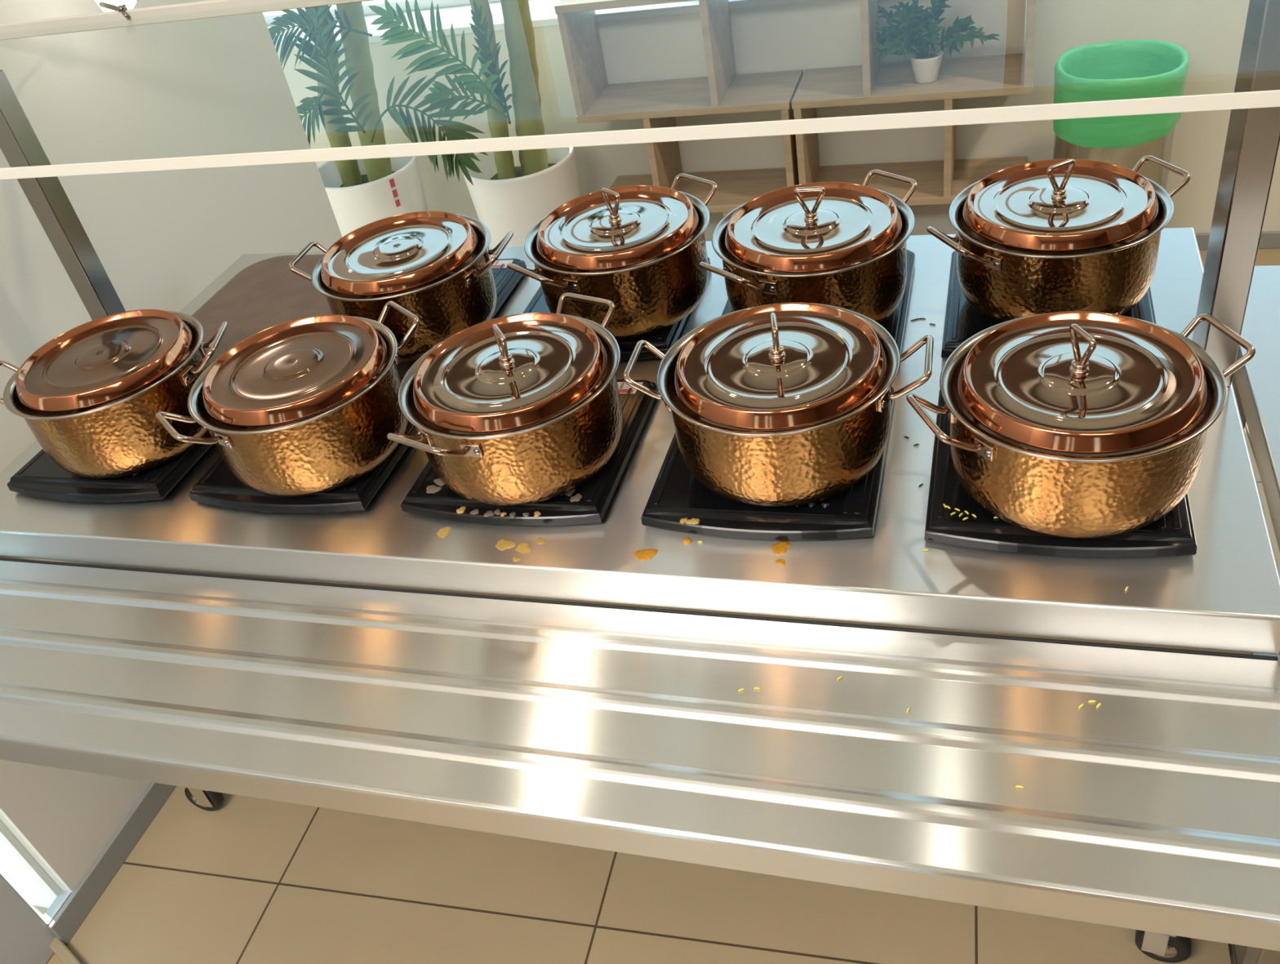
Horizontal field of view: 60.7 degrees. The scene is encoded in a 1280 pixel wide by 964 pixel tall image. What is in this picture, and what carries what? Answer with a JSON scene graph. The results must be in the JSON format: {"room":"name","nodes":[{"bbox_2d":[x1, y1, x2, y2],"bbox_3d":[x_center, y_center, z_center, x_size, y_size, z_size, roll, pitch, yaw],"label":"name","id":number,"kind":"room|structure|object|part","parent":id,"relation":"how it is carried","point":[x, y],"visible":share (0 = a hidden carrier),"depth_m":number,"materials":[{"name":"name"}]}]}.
{"room":"cafeteria","nodes":[
{"label":"cafeteria","id":0,"kind":"room"},
{"bbox_2d":[0,0,342,893],"bbox_3d":[-1.615,0.484,0.291,0.120,2.750,5.384,2,39,18],"label":"wall","id":1,"kind":"structure","parent":0,"point":[215,86],"depth_m":2.05,"materials":[{"name":"white paint"}]},
{"bbox_2d":[0,820,81,963],"bbox_3d":[-1.419,0.473,0.749,0.218,2.150,1.675,2,39,18],"label":"door","id":2,"kind":"structure","parent":1,"relation":"in","point":[25,937],"depth_m":1.91,"materials":[{"name":"grey"}]},
{"bbox_2d":[48,782,176,945],"bbox_3d":[-0.838,0.330,2.505,0.010,0.058,1.529,2,39,18],"label":"baseboard","id":3,"kind":"structure","parent":1,"relation":"attached to","point":[76,908],"depth_m":2.05,"materials":[{"name":"grey"}]},
{"bbox_2d":[0,248,1279,963],"bbox_3d":[-0.074,0.741,1.822,12.000,0.001,10.000,1,39,16],"label":"floor","id":4,"kind":"structure","parent":0,"point":[248,880],"depth_m":1.89,"materials":[{"name":"beige tile"}]},
{"bbox_2d":[268,1,428,237],"bbox_3d":[-0.755,-1.183,3.187,0.719,1.563,0.572,2,39,18],"label":"potted palm","id":5,"kind":"object","parent":4,"relation":"on","point":[361,193],"visible":0.63,"depth_m":3.21,"materials":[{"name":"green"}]},
{"bbox_2d":[317,155,428,237],"bbox_3d":[-0.824,-0.787,3.563,0.340,0.512,0.340,2,39,18],"label":"planter","id":6,"kind":"object","parent":4,"relation":"on","point":[360,193],"depth_m":3.36,"materials":[{"name":"white"}]},
{"bbox_2d":[368,0,580,247],"bbox_3d":[-0.356,-1.141,2.993,0.589,1.605,0.805,26,51,39],"label":"potted palm","id":7,"kind":"object","parent":4,"relation":"on","point":[513,190],"visible":0.79,"depth_m":2.99,"materials":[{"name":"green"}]},
{"bbox_2d":[462,146,580,247],"bbox_3d":[-0.322,-0.766,3.404,0.340,0.512,0.340,2,39,18],"label":"planter","id":8,"kind":"object","parent":4,"relation":"on","point":[513,194],"depth_m":3.21,"materials":[{"name":"white"}]},
{"bbox_2d":[0,0,1279,963],"bbox_3d":[-0.105,0.045,1.601,1.925,1.362,1.124,2,39,18],"label":"serving counter","id":9,"kind":"object","parent":4,"relation":"on","point":[580,691],"depth_m":1.18,"materials":[{"name":"metal"}]},
{"bbox_3d":[-0.898,-0.388,1.713,0.037,0.497,0.040,2,39,18],"label":"guard post","id":10,"kind":"part","parent":9,"relation":"part of","materials":[{"name":"metal"}]},
{"bbox_3d":[-0.836,-0.749,1.720,0.023,0.019,0.197,-27,40,-19],"label":"lamp arm","id":11,"kind":"part","parent":9,"relation":"part of","materials":[{"name":"metal"}]},
{"bbox_2d":[7,430,213,502],"bbox_3d":[-0.760,-0.074,1.659,0.272,0.026,0.305,2,39,18],"label":"induction cooktop","id":12,"kind":"object","parent":9,"relation":"in","point":[40,477],"visible":0.42,"depth_m":1.55,"materials":[{"name":"glass"}]},
{"bbox_3d":[-0.772,-0.076,1.646,0.216,0.002,0.229,2,39,18],"label":"glass plate","id":13,"kind":"part","parent":12,"relation":"part of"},
{"bbox_2d":[0,311,228,478],"bbox_3d":[-0.743,-0.122,1.576,0.321,0.146,0.277,17,45,32],"label":"copper pot","id":14,"kind":"object","parent":12,"relation":"on","point":[123,436],"visible":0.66,"depth_m":1.49,"materials":[{"name":"gold metal"}]},
{"bbox_3d":[-0.901,-0.141,1.551,0.046,0.036,0.090,-9,37,3],"label":"handle","id":15,"kind":"part","parent":14,"relation":"part of","materials":[{"name":"metal"}]},
{"bbox_2d":[15,309,192,412],"bbox_3d":[-0.751,-0.176,1.530,0.242,0.020,0.242,-10,37,2],"label":"lid","id":16,"kind":"object","parent":14,"relation":"on","point":[107,358],"visible":1,"depth_m":1.51,"materials":[{"name":"orange metal"}]},
{"bbox_3d":[-0.752,-0.178,1.528,0.214,0.006,0.214,-10,37,2],"label":"plate","id":17,"kind":"part","parent":16,"relation":"part of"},
{"bbox_3d":[-0.604,-0.189,1.534,0.046,0.036,0.090,-9,37,3],"label":"handle","id":18,"kind":"part","parent":14,"relation":"part of","materials":[{"name":"metal"}]},
{"bbox_2d":[94,0,136,12],"bbox_3d":[-0.872,-0.807,1.816,0.066,0.048,0.066,2,39,18],"label":"spot lamp","id":19,"kind":"object","parent":9,"relation":"attached to","point":[130,4],"depth_m":1.80,"materials":[{"name":"metal"}]},
{"bbox_3d":[-0.124,-0.675,1.447,1.925,0.022,0.011,2,39,18],"label":"rail","id":20,"kind":"part","parent":9,"relation":"part of","materials":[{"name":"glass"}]},
{"bbox_2d":[191,253,332,364],"bbox_3d":[-0.650,-0.310,1.946,0.314,0.012,0.390,2,39,18],"label":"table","id":21,"kind":"object","parent":9,"relation":"on","point":[265,294],"visible":0.29,"depth_m":1.96,"materials":[{"name":"brown wood"}]},
{"bbox_2d":[188,377,417,513],"bbox_3d":[-0.454,-0.061,1.562,0.272,0.026,0.305,2,39,18],"label":"induction cooktop","id":22,"kind":"object","parent":9,"relation":"in","point":[219,486],"visible":0.33,"depth_m":1.46,"materials":[{"name":"glass"}]},
{"bbox_3d":[-0.467,-0.063,1.549,0.216,0.002,0.229,2,39,18],"label":"glass plate","id":23,"kind":"part","parent":22,"relation":"part of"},
{"bbox_2d":[155,301,419,496],"bbox_3d":[-0.443,-0.098,1.466,0.320,0.146,0.278,-8,37,5],"label":"copper pot","id":24,"kind":"object","parent":22,"relation":"on","point":[331,448],"visible":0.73,"depth_m":1.38,"materials":[{"name":"gold metal"}]},
{"bbox_3d":[-0.568,-0.068,1.370,0.046,0.036,0.090,-32,42,-25],"label":"handle","id":25,"kind":"part","parent":24,"relation":"part of","materials":[{"name":"metal"}]},
{"bbox_2d":[202,315,386,426],"bbox_3d":[-0.450,-0.151,1.418,0.242,0.020,0.242,-10,37,2],"label":"lid","id":26,"kind":"object","parent":24,"relation":"on","point":[297,369],"visible":1,"depth_m":1.40,"materials":[{"name":"orange metal"}]},
{"bbox_3d":[-0.450,-0.153,1.416,0.214,0.006,0.214,-10,37,2],"label":"plate","id":27,"kind":"part","parent":26,"relation":"part of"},
{"bbox_3d":[-0.336,-0.214,1.496,0.046,0.036,0.090,-32,42,-25],"label":"handle","id":28,"kind":"part","parent":24,"relation":"part of","materials":[{"name":"metal"}]},
{"bbox_2d":[436,526,451,537],"bbox_3d":[-0.246,0.063,1.370,0.017,0.001,0.022,-4,38,10],"label":"smear","id":29,"kind":"object","parent":9,"relation":"on","point":[442,532],"visible":1,"depth_m":1.37,"materials":[{"name":"food"}]},
{"bbox_2d":[494,538,515,551],"bbox_3d":[-0.163,0.076,1.330,0.027,0.001,0.021,6,41,22],"label":"smear","id":30,"kind":"object","parent":9,"relation":"on","point":[502,544],"visible":1,"depth_m":1.33,"materials":[{"name":"food"}]},
{"bbox_2d":[489,258,526,319],"bbox_3d":[-0.365,-0.295,1.839,0.272,0.026,0.305,2,39,18],"label":"induction cooktop","id":31,"kind":"object","parent":9,"relation":"in","point":[506,278],"visible":0.17,"depth_m":1.86,"materials":[{"name":"black plastic"}]},
{"bbox_2d":[288,214,513,362],"bbox_3d":[-0.353,-0.298,1.699,0.277,0.146,0.321,-32,42,-25],"label":"copper pot","id":32,"kind":"object","parent":31,"relation":"on","point":[464,297],"visible":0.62,"depth_m":1.61,"materials":[{"name":"gold metal"}]},
{"bbox_3d":[-0.507,-0.344,1.708,0.046,0.036,0.090,1,39,16],"label":"handle","id":33,"kind":"part","parent":32,"relation":"part of","materials":[{"name":"metal"}]},
{"bbox_2d":[320,210,478,295],"bbox_3d":[-0.366,-0.351,1.653,0.242,0.020,0.242,-10,37,2],"label":"lid","id":34,"kind":"object","parent":32,"relation":"on","point":[397,253],"visible":1,"depth_m":1.64,"materials":[{"name":"orange metal"}]},
{"bbox_3d":[-0.366,-0.353,1.651,0.214,0.006,0.214,-10,37,2],"label":"plate","id":35,"kind":"part","parent":34,"relation":"part of","materials":[{"name":"metal"}]},
{"bbox_3d":[-0.217,-0.338,1.624,0.046,0.036,0.090,1,39,16],"label":"handle","id":36,"kind":"part","parent":32,"relation":"part of","materials":[{"name":"metal"}]},
{"bbox_2d":[512,556,520,561],"bbox_3d":[-0.148,0.092,1.306,0.011,0.001,0.008,13,43,28],"label":"smear","id":37,"kind":"object","parent":9,"relation":"on","point":[514,559],"visible":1,"depth_m":1.31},
{"bbox_2d":[515,542,531,553],"bbox_3d":[-0.140,0.080,1.320,0.022,0.001,0.018,23,49,37],"label":"smear","id":38,"kind":"object","parent":9,"relation":"on","point":[523,548],"visible":1,"depth_m":1.32,"materials":[{"name":"food"}]},
{"bbox_2d":[400,379,657,526],"bbox_3d":[-0.142,-0.048,1.463,0.272,0.026,0.305,2,39,18],"label":"induction cooktop","id":39,"kind":"object","parent":9,"relation":"in","point":[597,492],"visible":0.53,"depth_m":1.37,"materials":[{"name":"glass"}]},
{"bbox_2d":[426,484,441,493],"bbox_3d":[-0.265,0.009,1.401,0.021,0.001,0.017,-5,38,9],"label":"crumb","id":40,"kind":"object","parent":39,"relation":"on","point":[430,489],"visible":1,"depth_m":1.40,"materials":[{"name":"food"}]},
{"bbox_2d":[433,478,444,485],"bbox_3d":[-0.259,0.000,1.411,0.018,0.001,0.017,-4,38,10],"label":"crumb","id":41,"kind":"object","parent":39,"relation":"on","point":[438,482],"visible":0.64,"depth_m":1.41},
{"bbox_2d":[456,506,466,514],"bbox_3d":[-0.224,0.035,1.367,0.012,0.002,0.014,-3,38,12],"label":"crumb","id":42,"kind":"object","parent":39,"relation":"on","point":[461,509],"visible":1,"depth_m":1.36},
{"bbox_2d":[469,508,479,515],"bbox_3d":[-0.206,0.037,1.360,0.012,0.002,0.010,-8,37,5],"label":"crumb","id":43,"kind":"object","parent":39,"relation":"on","point":[474,512],"visible":1,"depth_m":1.36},
{"bbox_2d":[483,510,494,516],"bbox_3d":[-0.187,0.039,1.352,0.014,0.002,0.010,-16,38,-6],"label":"crumb","id":44,"kind":"object","parent":39,"relation":"on","point":[488,513],"visible":1,"depth_m":1.35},
{"bbox_2d":[493,508,501,515],"bbox_3d":[-0.176,0.037,1.352,0.009,0.002,0.011,-31,42,-24],"label":"crumb","id":45,"kind":"object","parent":39,"relation":"on","point":[497,512],"visible":1,"depth_m":1.35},
{"bbox_2d":[500,511,506,516],"bbox_3d":[-0.169,0.040,1.347,0.007,0.002,0.008,6,41,21],"label":"crumb","id":46,"kind":"object","parent":39,"relation":"on","point":[504,513],"visible":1,"depth_m":1.34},
{"bbox_2d":[386,292,622,506],"bbox_3d":[-0.151,-0.088,1.376,0.277,0.146,0.320,-10,37,3],"label":"copper pot","id":47,"kind":"object","parent":39,"relation":"on","point":[547,459],"visible":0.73,"depth_m":1.29,"materials":[{"name":"gold metal"}]},
{"bbox_3d":[-0.243,-0.044,1.252,0.090,0.036,0.046,16,45,32],"label":"handle","id":48,"kind":"part","parent":47,"relation":"part of","materials":[{"name":"metal"}]},
{"bbox_2d":[412,312,608,432],"bbox_3d":[-0.163,-0.156,1.314,0.242,0.063,0.242,-21,38,-12],"label":"lid","id":49,"kind":"object","parent":47,"relation":"on","point":[521,370],"visible":1,"depth_m":1.31,"materials":[{"name":"orange metal"}]},
{"bbox_3d":[-0.165,-0.166,1.307,0.007,0.038,0.043,-21,38,-12],"label":"knob","id":50,"kind":"part","parent":49,"relation":"part of","materials":[{"name":"metal"}]},
{"bbox_3d":[-0.161,-0.142,1.325,0.214,0.006,0.214,-21,38,-12],"label":"plate","id":51,"kind":"part","parent":49,"relation":"part of","materials":[{"name":"metal"}]},
{"bbox_3d":[-0.076,-0.218,1.432,0.090,0.036,0.046,16,45,32],"label":"handle","id":52,"kind":"part","parent":47,"relation":"part of","materials":[{"name":"metal"}]},
{"bbox_2d":[509,511,515,518],"bbox_3d":[-0.157,0.040,1.342,0.008,0.002,0.011,-4,38,10],"label":"crumb","id":53,"kind":"object","parent":39,"relation":"on","point":[513,514],"visible":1,"depth_m":1.34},
{"bbox_3d":[-0.154,-0.050,1.450,0.216,0.002,0.229,2,39,18],"label":"glass plate","id":54,"kind":"part","parent":39,"relation":"part of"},
{"bbox_2d":[522,512,529,516],"bbox_3d":[-0.140,0.040,1.339,0.009,0.002,0.007,-3,38,11],"label":"crumb","id":55,"kind":"object","parent":39,"relation":"on","point":[525,514],"visible":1,"depth_m":1.34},
{"bbox_2d":[533,511,541,517],"bbox_3d":[-0.126,0.039,1.336,0.009,0.002,0.011,-8,37,5],"label":"crumb","id":56,"kind":"object","parent":39,"relation":"on","point":[537,513],"visible":1,"depth_m":1.33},
{"bbox_2d":[564,488,575,496],"bbox_3d":[-0.089,0.010,1.352,0.018,0.001,0.016,23,49,37],"label":"crumb","id":57,"kind":"object","parent":39,"relation":"on","point":[569,493],"visible":0.38,"depth_m":1.35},
{"bbox_2d":[569,493,582,502],"bbox_3d":[-0.079,0.019,1.339,0.015,0.001,0.015,-8,37,4],"label":"crumb","id":58,"kind":"object","parent":39,"relation":"on","point":[576,498],"visible":1,"depth_m":1.34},
{"bbox_2d":[535,537,546,544],"bbox_3d":[-0.121,0.072,1.325,0.014,0.001,0.012,8,41,23],"label":"smear","id":59,"kind":"object","parent":9,"relation":"on","point":[539,540],"visible":1,"depth_m":1.32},
{"bbox_2d":[522,257,710,360],"bbox_3d":[-0.051,-0.282,1.739,0.272,0.026,0.305,2,39,18],"label":"induction cooktop","id":60,"kind":"object","parent":9,"relation":"in","point":[663,340],"visible":0.12,"depth_m":1.62,"materials":[{"name":"glass"}]},
{"bbox_3d":[-0.063,-0.284,1.726,0.216,0.002,0.229,2,39,18],"label":"glass plate","id":61,"kind":"part","parent":60,"relation":"part of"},
{"bbox_2d":[506,173,717,340],"bbox_3d":[-0.025,-0.326,1.648,0.278,0.146,0.320,-1,39,13],"label":"copper pot","id":62,"kind":"object","parent":60,"relation":"on","point":[651,296],"visible":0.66,"depth_m":1.56,"materials":[{"name":"gold metal"}]},
{"bbox_3d":[-0.145,-0.293,1.547,0.046,0.036,0.090,-34,43,-27],"label":"handle","id":63,"kind":"part","parent":62,"relation":"part of","materials":[{"name":"metal"}]},
{"bbox_2d":[536,185,698,270],"bbox_3d":[-0.039,-0.394,1.587,0.242,0.063,0.242,-31,42,-24],"label":"lid","id":64,"kind":"object","parent":62,"relation":"on","point":[622,226],"visible":1,"depth_m":1.58,"materials":[{"name":"metal"}]},
{"bbox_3d":[-0.041,-0.404,1.579,0.007,0.038,0.043,-31,42,-24],"label":"knob","id":65,"kind":"part","parent":64,"relation":"part of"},
{"bbox_3d":[-0.036,-0.380,1.598,0.214,0.006,0.214,-31,42,-24],"label":"plate","id":66,"kind":"part","parent":64,"relation":"part of","materials":[{"name":"metal"}]},
{"bbox_3d":[0.077,-0.445,1.683,0.046,0.036,0.090,-34,43,-27],"label":"handle","id":67,"kind":"part","parent":62,"relation":"part of","materials":[{"name":"metal"}]},
{"bbox_3d":[-0.071,-0.102,1.661,1.677,0.049,0.795,2,39,18],"label":"apron frame","id":68,"kind":"part","parent":9,"relation":"part of","materials":[{"name":"metal"}]},
{"bbox_2d":[0,227,1279,654],"bbox_3d":[-0.078,-0.142,1.632,1.717,0.052,0.832,2,39,18],"label":"countertop","id":69,"kind":"structure","parent":9,"relation":"on","point":[1224,596],"depth_m":1.29,"materials":[{"name":"metal"}]},
{"bbox_2d":[633,548,657,560],"bbox_3d":[0.006,0.084,1.275,0.027,0.002,0.022,4,40,20],"label":"curry spill","id":70,"kind":"object","parent":9,"relation":"on","point":[644,554],"visible":1,"depth_m":1.27,"materials":[{"name":"food"}]},
{"bbox_2d":[683,537,692,544],"bbox_3d":[0.056,0.068,1.281,0.011,0.003,0.011,2,39,17],"label":"drip","id":71,"kind":"object","parent":9,"relation":"on","point":[686,540],"visible":1,"depth_m":1.28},
{"bbox_2d":[640,386,893,541],"bbox_3d":[0.166,-0.035,1.365,0.272,0.026,0.305,2,39,18],"label":"induction cooktop","id":72,"kind":"object","parent":9,"relation":"in","point":[677,494],"visible":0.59,"depth_m":1.27,"materials":[{"name":"glass"}]},
{"bbox_2d":[680,517,688,524],"bbox_3d":[0.051,0.045,1.281,0.010,0.002,0.009,-10,37,2],"label":"drip","id":73,"kind":"object","parent":72,"relation":"on","point":[682,521],"visible":1,"depth_m":1.28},
{"bbox_2d":[684,519,693,524],"bbox_3d":[0.058,0.046,1.278,0.011,0.002,0.008,3,40,18],"label":"drip","id":74,"kind":"object","parent":72,"relation":"on","point":[689,521],"visible":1,"depth_m":1.28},
{"bbox_2d":[692,518,699,524],"bbox_3d":[0.065,0.046,1.277,0.010,0.002,0.010,8,41,24],"label":"drip","id":75,"kind":"object","parent":72,"relation":"on","point":[695,521],"visible":1,"depth_m":1.27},
{"bbox_3d":[0.154,-0.037,1.352,0.216,0.002,0.229,2,39,18],"label":"glass plate","id":76,"kind":"part","parent":72,"relation":"part of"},
{"bbox_2d":[622,302,933,506],"bbox_3d":[0.166,-0.088,1.292,0.277,0.146,0.321,-32,42,-25],"label":"copper pot","id":77,"kind":"object","parent":72,"relation":"on","point":[818,461],"visible":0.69,"depth_m":1.21,"materials":[{"name":"gold metal"}]},
{"bbox_3d":[0.013,-0.134,1.301,0.046,0.036,0.090,1,39,16],"label":"handle","id":78,"kind":"part","parent":77,"relation":"part of","materials":[{"name":"metal"}]},
{"bbox_2d":[673,302,887,430],"bbox_3d":[0.153,-0.155,1.229,0.242,0.063,0.242,-7,38,7],"label":"lid","id":79,"kind":"object","parent":77,"relation":"on","point":[781,366],"visible":1,"depth_m":1.22,"materials":[{"name":"metal"}]},
{"bbox_3d":[0.151,-0.165,1.222,0.007,0.038,0.043,-7,38,7],"label":"knob","id":80,"kind":"part","parent":79,"relation":"part of","materials":[{"name":"metal"}]},
{"bbox_3d":[0.156,-0.141,1.240,0.214,0.006,0.214,-7,38,7],"label":"plate","id":81,"kind":"part","parent":79,"relation":"part of","materials":[{"name":"metal"}]},
{"bbox_3d":[0.302,-0.128,1.217,0.046,0.036,0.090,1,39,16],"label":"handle","id":82,"kind":"part","parent":77,"relation":"part of","materials":[{"name":"metal"}]},
{"bbox_2d":[775,559,785,565],"bbox_3d":[0.158,0.089,1.228,0.013,0.002,0.009,22,48,36],"label":"curry spill","id":83,"kind":"object","parent":9,"relation":"on","point":[780,562],"visible":1,"depth_m":1.23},
{"bbox_2d":[770,541,791,555],"bbox_3d":[0.162,0.075,1.246,0.024,0.002,0.020,-27,40,-19],"label":"curry spill","id":84,"kind":"object","parent":9,"relation":"on","point":[780,548],"visible":1,"depth_m":1.25,"materials":[{"name":"food"}]},
{"bbox_2d":[721,249,915,355],"bbox_3d":[0.263,-0.269,1.639,0.272,0.026,0.305,2,39,18],"label":"induction cooktop","id":85,"kind":"object","parent":9,"relation":"in","point":[895,324],"visible":0.06,"depth_m":1.56,"materials":[{"name":"black plastic"}]},
{"bbox_2d":[698,169,917,324],"bbox_3d":[0.247,-0.304,1.549,0.320,0.146,0.278,-8,37,5],"label":"copper pot","id":86,"kind":"object","parent":85,"relation":"on","point":[873,287],"visible":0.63,"depth_m":1.45,"materials":[{"name":"gold metal"}]},
{"bbox_3d":[0.122,-0.275,1.453,0.046,0.036,0.090,-32,42,-25],"label":"handle","id":87,"kind":"part","parent":86,"relation":"part of","materials":[{"name":"metal"}]},
{"bbox_2d":[724,182,902,272],"bbox_3d":[0.232,-0.371,1.486,0.242,0.063,0.242,2,39,18],"label":"lid","id":88,"kind":"object","parent":86,"relation":"on","point":[817,226],"visible":1,"depth_m":1.48,"materials":[{"name":"metal"}]},
{"bbox_3d":[0.230,-0.381,1.479,0.043,0.038,0.007,2,39,18],"label":"knob","id":89,"kind":"part","parent":88,"relation":"part of","materials":[{"name":"metal"}]},
{"bbox_3d":[0.235,-0.357,1.497,0.214,0.006,0.214,2,39,18],"label":"plate","id":90,"kind":"part","parent":88,"relation":"part of","materials":[{"name":"metal"}]},
{"bbox_3d":[0.354,-0.420,1.578,0.046,0.036,0.090,-32,42,-25],"label":"handle","id":91,"kind":"part","parent":86,"relation":"part of","materials":[{"name":"metal"}]},
{"bbox_2d":[941,250,1156,358],"bbox_3d":[0.573,-0.256,1.541,0.272,0.026,0.305,2,39,18],"label":"induction cooktop","id":92,"kind":"object","parent":9,"relation":"in","point":[962,321],"visible":0.13,"depth_m":1.50,"materials":[{"name":"glass"}]},
{"bbox_3d":[0.561,-0.258,1.528,0.216,0.002,0.229,2,39,18],"label":"glass plate","id":93,"kind":"part","parent":92,"relation":"part of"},
{"bbox_2d":[926,155,1191,323],"bbox_3d":[0.561,-0.314,1.478,0.278,0.146,0.320,15,45,30],"label":"copper pot","id":94,"kind":"object","parent":92,"relation":"on","point":[1003,283],"visible":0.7,"depth_m":1.40,"materials":[{"name":"gold metal"}]},
{"bbox_3d":[0.412,-0.308,1.419,0.046,0.036,0.090,-19,38,-10],"label":"handle","id":95,"kind":"part","parent":94,"relation":"part of","materials":[{"name":"metal"}]},
{"bbox_2d":[962,159,1159,251],"bbox_3d":[0.546,-0.385,1.421,0.242,0.063,0.242,-21,38,-12],"label":"lid","id":96,"kind":"object","parent":94,"relation":"on","point":[1051,205],"visible":1,"depth_m":1.42,"materials":[{"name":"metal"}]},
{"bbox_3d":[0.549,-0.371,1.432,0.214,0.006,0.214,-21,38,-12],"label":"plate","id":97,"kind":"part","parent":96,"relation":"part of","materials":[{"name":"metal"}]},
{"bbox_3d":[0.544,-0.395,1.414,0.043,0.038,0.007,-21,38,-12],"label":"knob","id":98,"kind":"part","parent":96,"relation":"part of","materials":[{"name":"metal"}]},
{"bbox_3d":[0.692,-0.406,1.471,0.046,0.036,0.090,-19,38,-10],"label":"handle","id":99,"kind":"part","parent":94,"relation":"part of","materials":[{"name":"metal"}]},
{"bbox_2d":[924,389,1196,558],"bbox_3d":[0.479,-0.022,1.266,0.272,0.026,0.305,2,39,18],"label":"induction cooktop","id":100,"kind":"object","parent":9,"relation":"in","point":[1172,535],"visible":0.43,"depth_m":1.17,"materials":[{"name":"glass"}]},
{"bbox_3d":[0.466,-0.024,1.253,0.216,0.002,0.229,2,39,18],"label":"glass plate","id":101,"kind":"part","parent":100,"relation":"part of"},
{"bbox_2d":[906,312,1255,538],"bbox_3d":[0.466,-0.059,1.175,0.278,0.146,0.320,20,47,35],"label":"copper pot","id":102,"kind":"object","parent":100,"relation":"on","point":[1046,492],"visible":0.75,"depth_m":1.10,"materials":[{"name":"gold metal"}]},
{"bbox_3d":[0.312,-0.062,1.129,0.046,0.036,0.090,-15,37,-5],"label":"handle","id":103,"kind":"part","parent":102,"relation":"part of","materials":[{"name":"metal"}]},
{"bbox_2d":[956,311,1208,453],"bbox_3d":[0.449,-0.127,1.115,0.242,0.063,0.242,-16,37,-5],"label":"lid","id":104,"kind":"object","parent":102,"relation":"on","point":[1077,382],"visible":1,"depth_m":1.11,"materials":[{"name":"metal"}]},
{"bbox_3d":[0.452,-0.113,1.125,0.214,0.006,0.214,-16,37,-5],"label":"plate","id":105,"kind":"part","parent":104,"relation":"part of","materials":[{"name":"metal"}]},
{"bbox_3d":[0.447,-0.136,1.107,0.007,0.038,0.043,-16,37,-5],"label":"knob","id":106,"kind":"part","parent":104,"relation":"part of","materials":[{"name":"metal"}]},
{"bbox_3d":[0.602,-0.141,1.155,0.046,0.036,0.090,-15,37,-5],"label":"handle","id":107,"kind":"part","parent":102,"relation":"part of","materials":[{"name":"metal"}]},
{"bbox_3d":[0.680,-0.337,1.230,0.037,0.497,0.085,2,39,18],"label":"guard post","id":108,"kind":"part","parent":9,"relation":"part of","materials":[{"name":"metal"}]},
{"bbox_2d":[554,0,803,217],"bbox_3d":[0.167,-1.013,3.263,0.622,0.910,0.256,2,39,18],"label":"cube shelf","id":109,"kind":"object","parent":4,"relation":"on","point":[657,103],"visible":0.49,"depth_m":3.15,"materials":[{"name":"brown wood"}]},
{"bbox_2d":[791,0,1036,205],"bbox_3d":[0.766,-0.989,3.073,0.622,0.910,0.256,2,39,18],"label":"cube shelf","id":110,"kind":"object","parent":4,"relation":"on","point":[871,82],"visible":0.52,"depth_m":3.00,"materials":[{"name":"brown wood"}]},
{"bbox_2d":[874,0,1000,83],"bbox_3d":[0.785,-1.179,2.871,0.312,0.236,0.241,2,39,18],"label":"potted plant","id":111,"kind":"object","parent":110,"relation":"on","point":[915,25],"visible":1,"depth_m":2.85,"materials":[{"name":"green plant"}]},
{"bbox_3d":[0.766,-1.110,2.924,0.086,0.070,0.086,2,39,18],"label":"pot","id":112,"kind":"part","parent":111,"relation":"part of","materials":[{"name":"white ceramic"}]},
{"bbox_2d":[1053,126,1175,191],"bbox_3d":[1.230,-0.769,2.877,0.286,0.657,0.286,2,39,18],"label":"waste bin","id":113,"kind":"object","parent":4,"relation":"on","point":[1161,148],"visible":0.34,"depth_m":2.70,"materials":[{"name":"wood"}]},
{"bbox_2d":[1053,39,1189,148],"bbox_3d":[1.225,-0.793,2.858,0.304,0.622,0.304,2,39,18],"label":"liner","id":114,"kind":"object","parent":113,"relation":"in","point":[1124,69],"visible":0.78,"depth_m":2.67,"materials":[{"name":"green"}]},
{"bbox_2d":[1227,265,1279,963],"bbox_3d":[1.474,0.305,1.289,1.447,0.830,0.840,2,39,18],"label":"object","id":115,"kind":"object","parent":4,"relation":"on","point":[1256,384],"depth_m":1.36,"materials":[{"name":"metal"}]},
{"bbox_3d":[0.925,0.064,1.781,0.040,0.785,0.040,2,39,18],"label":"leg","id":116,"kind":"part","parent":115,"relation":"part of","materials":[{"name":"metal"}]},
{"bbox_2d":[1234,265,1279,551],"bbox_3d":[1.411,-0.001,1.051,1.447,0.045,0.840,2,39,18],"label":"countertop","id":117,"kind":"structure","parent":115,"relation":"on","point":[1258,381],"depth_m":1.36,"materials":[{"name":"metal"}]},
{"bbox_3d":[0.741,0.508,1.258,0.040,0.785,0.040,2,39,18],"label":"leg","id":118,"kind":"part","parent":115,"relation":"part of","materials":[{"name":"metal"}]},
{"bbox_2d":[277,0,1279,240],"bbox_3d":[0.823,-1.875,2.680,8.200,2.750,0.300,2,39,18],"label":"wall","id":119,"kind":"structure","parent":0,"point":[818,34],"depth_m":3.17,"materials":[{"name":"beige paint"}]},
{"bbox_2d":[262,0,825,51],"bbox_3d":[0.984,-2.005,2.508,6.200,1.530,0.308,2,39,18],"label":"window","id":120,"kind":"structure","parent":119,"relation":"in","point":[457,12],"depth_m":3.40,"materials":[{"name":"white"}]},
{"bbox_2d":[1195,231,1279,249],"bbox_3d":[0.999,-0.726,3.384,8.200,0.050,0.012,2,39,18],"label":"baseboard","id":121,"kind":"structure","parent":119,"relation":"attached to","point":[1268,239],"depth_m":3.13,"materials":[{"name":"grey"}]}
]}

